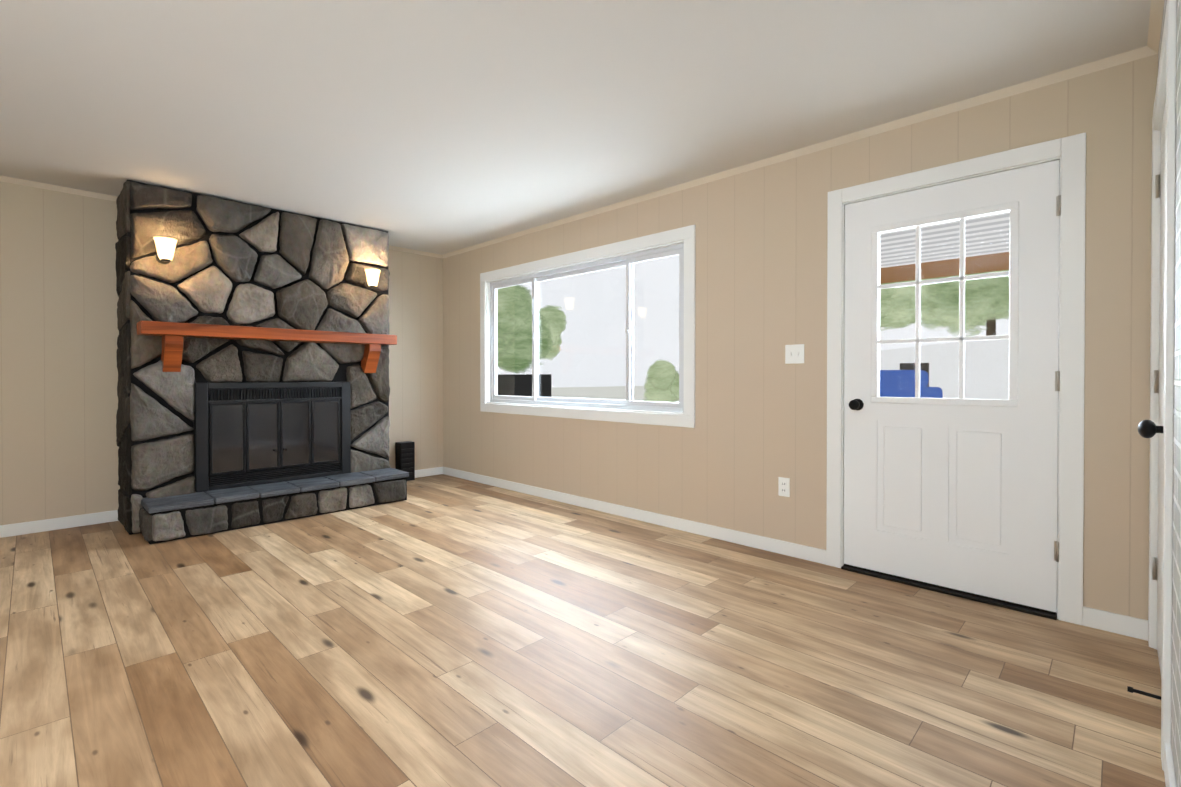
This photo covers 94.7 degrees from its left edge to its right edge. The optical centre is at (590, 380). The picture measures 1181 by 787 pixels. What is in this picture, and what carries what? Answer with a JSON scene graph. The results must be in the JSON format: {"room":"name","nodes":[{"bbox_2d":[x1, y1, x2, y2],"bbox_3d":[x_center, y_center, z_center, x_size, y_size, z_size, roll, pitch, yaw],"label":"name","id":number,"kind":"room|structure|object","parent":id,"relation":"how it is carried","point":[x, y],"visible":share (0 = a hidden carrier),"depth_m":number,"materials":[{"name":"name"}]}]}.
{"room":"living room","nodes":[
{"label":"living room","id":0,"kind":"room"},
{"bbox_2d":[0,181,442,524],"bbox_3d":[-3.630,-0.159,4.066,0.120,2.419,5.600,0,1,44],"label":"wall","id":1,"kind":"structure","parent":0,"point":[59,334],"depth_m":3.90,"materials":[{"name":"paint"}]},
{"bbox_2d":[0,175,117,200],"bbox_3d":[-4.504,-1.345,3.049,0.032,0.032,2.815,0,1,44],"label":"crown molding","id":2,"kind":"structure","parent":1,"relation":"attached to","point":[2,178],"depth_m":3.82,"materials":[{"name":"beige paint"}]},
{"bbox_2d":[0,510,118,537],"bbox_3d":[-4.522,1.017,3.062,0.013,0.082,2.845,0,1,44],"label":"baseboard","id":3,"kind":"structure","parent":1,"relation":"attached to","point":[8,530],"depth_m":3.84,"materials":[{"name":"white wood"}]},
{"bbox_2d":[389,245,439,257],"bbox_3d":[-1.950,-1.364,5.677,0.032,0.032,0.835,0,1,44],"label":"crown molding","id":4,"kind":"structure","parent":1,"relation":"attached to","point":[390,247],"depth_m":5.76,"materials":[{"name":"beige paint"}]},
{"bbox_2d":[415,467,443,477],"bbox_3d":[-1.947,0.998,5.712,0.013,0.082,0.865,0,1,44],"label":"baseboard","id":5,"kind":"structure","parent":1,"relation":"attached to","point":[438,470],"depth_m":5.91,"materials":[{"name":"white wood"}]},
{"bbox_2d":[0,0,1150,254],"bbox_3d":[-1.621,-1.429,2.104,5.724,0.150,5.840,0,1,44],"label":"ceiling","id":6,"kind":"structure","parent":0,"point":[440,126],"depth_m":2.53,"materials":[{"name":"white paint"}]},
{"bbox_2d":[0,474,1165,786],"bbox_3d":[-1.621,1.115,2.123,5.724,0.100,5.840,0,1,44],"label":"floor","id":7,"kind":"structure","parent":0,"point":[442,630],"depth_m":2.03,"materials":[{"name":"brown wood"}]},
{"bbox_2d":[115,180,408,543],"bbox_3d":[-2.560,-0.160,4.394,0.952,2.415,1.870,0,1,44],"label":"fireplace","id":8,"kind":"object","parent":7,"relation":"on","point":[254,342],"visible":1,"depth_m":4.10,"materials":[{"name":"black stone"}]},
{"bbox_2d":[153,236,177,264],"bbox_3d":[-2.910,-0.887,3.724,0.141,0.160,0.132,0,1,44],"label":"sconce","id":9,"kind":"object","parent":8,"relation":"attached to","point":[166,254],"depth_m":3.70,"materials":[{"name":"white glass"}]},
{"bbox_2d":[135,320,396,372],"bbox_3d":[-2.408,-0.231,4.264,0.245,0.334,1.757,0,1,44],"label":"mantel shelf","id":10,"kind":"object","parent":8,"relation":"attached to","point":[161,346],"depth_m":4.16,"materials":[{"name":"brown wood"}]},
{"bbox_2d":[364,268,380,289],"bbox_3d":[-1.907,-0.884,4.757,0.141,0.160,0.132,0,1,44],"label":"sconce","id":11,"kind":"object","parent":8,"relation":"attached to","point":[371,276],"depth_m":4.72,"materials":[{"name":"white glass"}]},
{"bbox_2d":[395,441,414,480],"bbox_3d":[-1.926,0.839,5.653,0.119,0.399,0.160,0,1,44],"label":"heater","id":12,"kind":"object","parent":7,"relation":"on","point":[404,455],"visible":0.81,"depth_m":5.62,"materials":[{"name":"black metal"}]},
{"bbox_2d":[443,54,1157,619],"bbox_3d":[0.373,-0.160,4.164,5.484,2.419,0.120,0,1,44],"label":"wall","id":13,"kind":"structure","parent":0,"point":[743,444],"depth_m":3.29,"materials":[{"name":"paint"}]},
{"bbox_2d":[480,225,695,427],"bbox_3d":[-0.157,-0.378,4.665,2.551,1.395,0.134,0,1,44],"label":"window","id":14,"kind":"structure","parent":13,"relation":"in","point":[683,248],"depth_m":4.38,"materials":[{"name":"white"}]},
{"bbox_2d":[444,467,825,564],"bbox_3d":[-0.140,1.006,4.579,4.182,0.082,0.013,0,1,44],"label":"baseboard","id":15,"kind":"structure","parent":13,"relation":"attached to","point":[800,551],"depth_m":3.92,"materials":[{"name":"white wood"}]},
{"bbox_2d":[778,477,789,496],"bbox_3d":[1.174,0.646,3.301,0.070,0.114,0.009,0,1,44],"label":"electrical outlet plate","id":16,"kind":"object","parent":13,"relation":"attached to","point":[783,486],"visible":1,"depth_m":3.30,"materials":[{"name":"white plastic"}]},
{"bbox_2d":[440,48,1147,257],"bbox_3d":[0.301,-1.353,4.120,5.430,0.032,0.032,0,1,44],"label":"crown molding","id":17,"kind":"structure","parent":13,"relation":"attached to","point":[1132,55],"depth_m":2.95,"materials":[{"name":"beige paint"}]},
{"bbox_2d":[785,344,803,363],"bbox_3d":[1.218,-0.158,3.249,0.116,0.114,0.012,0,1,44],"label":"switch plate","id":18,"kind":"object","parent":13,"relation":"attached to","point":[794,353],"visible":1,"depth_m":3.25,"materials":[{"name":"white plastic"}]},
{"bbox_2d":[844,160,1060,614],"bbox_3d":[1.752,0.031,2.733,0.926,2.030,0.116,0,1,44],"label":"door","id":19,"kind":"structure","parent":13,"relation":"in","point":[959,494],"depth_m":2.68,"materials":[{"name":"white wood"}]},
{"bbox_2d":[826,132,1085,624],"bbox_3d":[1.785,-0.006,2.773,1.091,2.133,0.148,0,1,44],"label":"door frame","id":20,"kind":"structure","parent":13,"relation":"attached to","point":[1069,152],"depth_m":2.41,"materials":[{"name":"white painted wood"}]},
{"bbox_2d":[880,212,1009,283],"bbox_3d":[3.674,-0.155,4.177,4.200,2.710,4.460,0,1,44],"label":"porch roof","id":21,"kind":"structure","parent":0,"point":[906,272],"depth_m":5.98,"materials":[{"name":"white"}]},
{"bbox_2d":[1158,0,1180,786],"bbox_3d":[0.389,-0.130,0.161,0.120,2.419,5.600,0,1,44],"label":"wall","id":22,"kind":"structure","parent":0,"point":[1176,667],"depth_m":1.38,"materials":[{"name":"beige paint"}]},
{"bbox_2d":[1127,103,1165,699],"bbox_3d":[1.924,0.038,1.856,0.124,2.033,0.870,0,1,44],"label":"door","id":23,"kind":"structure","parent":22,"relation":"in","point":[1148,428],"depth_m":2.01,"materials":[{"name":"white wood"}]},
{"bbox_2d":[1140,0,1163,58],"bbox_3d":[0.334,-1.324,0.205,0.032,0.032,5.600,0,1,44],"label":"crown molding","id":24,"kind":"structure","parent":22,"relation":"attached to","point":[1154,30],"depth_m":2.07,"materials":[{"name":"beige paint"}]},
{"bbox_2d":[1148,0,1176,770],"bbox_3d":[1.972,0.004,1.802,0.136,2.127,1.024,0,1,44],"label":"door frame","id":25,"kind":"structure","parent":22,"relation":"attached to","point":[1165,92],"depth_m":1.49,"materials":[{"name":"white wood"}]},
{"bbox_2d":[1164,742,1176,786],"bbox_3d":[-0.005,1.040,-0.141,0.013,0.082,4.545,0,1,44],"label":"baseboard","id":26,"kind":"structure","parent":22,"relation":"attached to","point":[1169,771],"depth_m":1.41,"materials":[{"name":"white"}]},
{"label":"outside","id":27,"kind":"structure","parent":0,"visible":0},
{"bbox_2d":[551,386,678,401],"bbox_3d":[19.449,1.103,27.734,80.000,0.150,59.500,0,1,44],"label":"ground","id":28,"kind":"structure","parent":27,"point":[584,391],"depth_m":41.93,"materials":[{"name":"grey concrete"}]},
{"bbox_2d":[498,374,550,396],"bbox_3d":[-3.662,0.439,19.303,6.600,1.300,0.200,0,1,44],"label":"fence","id":29,"kind":"object","parent":28,"relation":"on","point":[511,382],"depth_m":17.80,"materials":[{"name":"black"}]},
{"bbox_2d":[497,270,1008,401],"bbox_3d":[9.764,-3.139,17.754,26.770,8.479,24.917,0,1,44],"label":"trees","id":30,"kind":"object","parent":28,"relation":"on","point":[999,303],"depth_m":20.49,"materials":[{"name":"green plant"}]},
{"bbox_2d":[880,370,942,397],"bbox_3d":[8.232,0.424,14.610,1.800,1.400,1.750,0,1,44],"label":"car","id":31,"kind":"object","parent":28,"relation":"on","point":[924,378],"depth_m":13.96,"materials":[{"name":"blue metal"}]},
{"bbox_2d":[880,339,1008,399],"bbox_3d":[13.769,-0.093,16.860,10.600,2.400,5.400,0,1,44],"label":"building","id":32,"kind":"structure","parent":28,"relation":"on","point":[904,356],"depth_m":16.00,"materials":[{"name":"white"}]}
]}

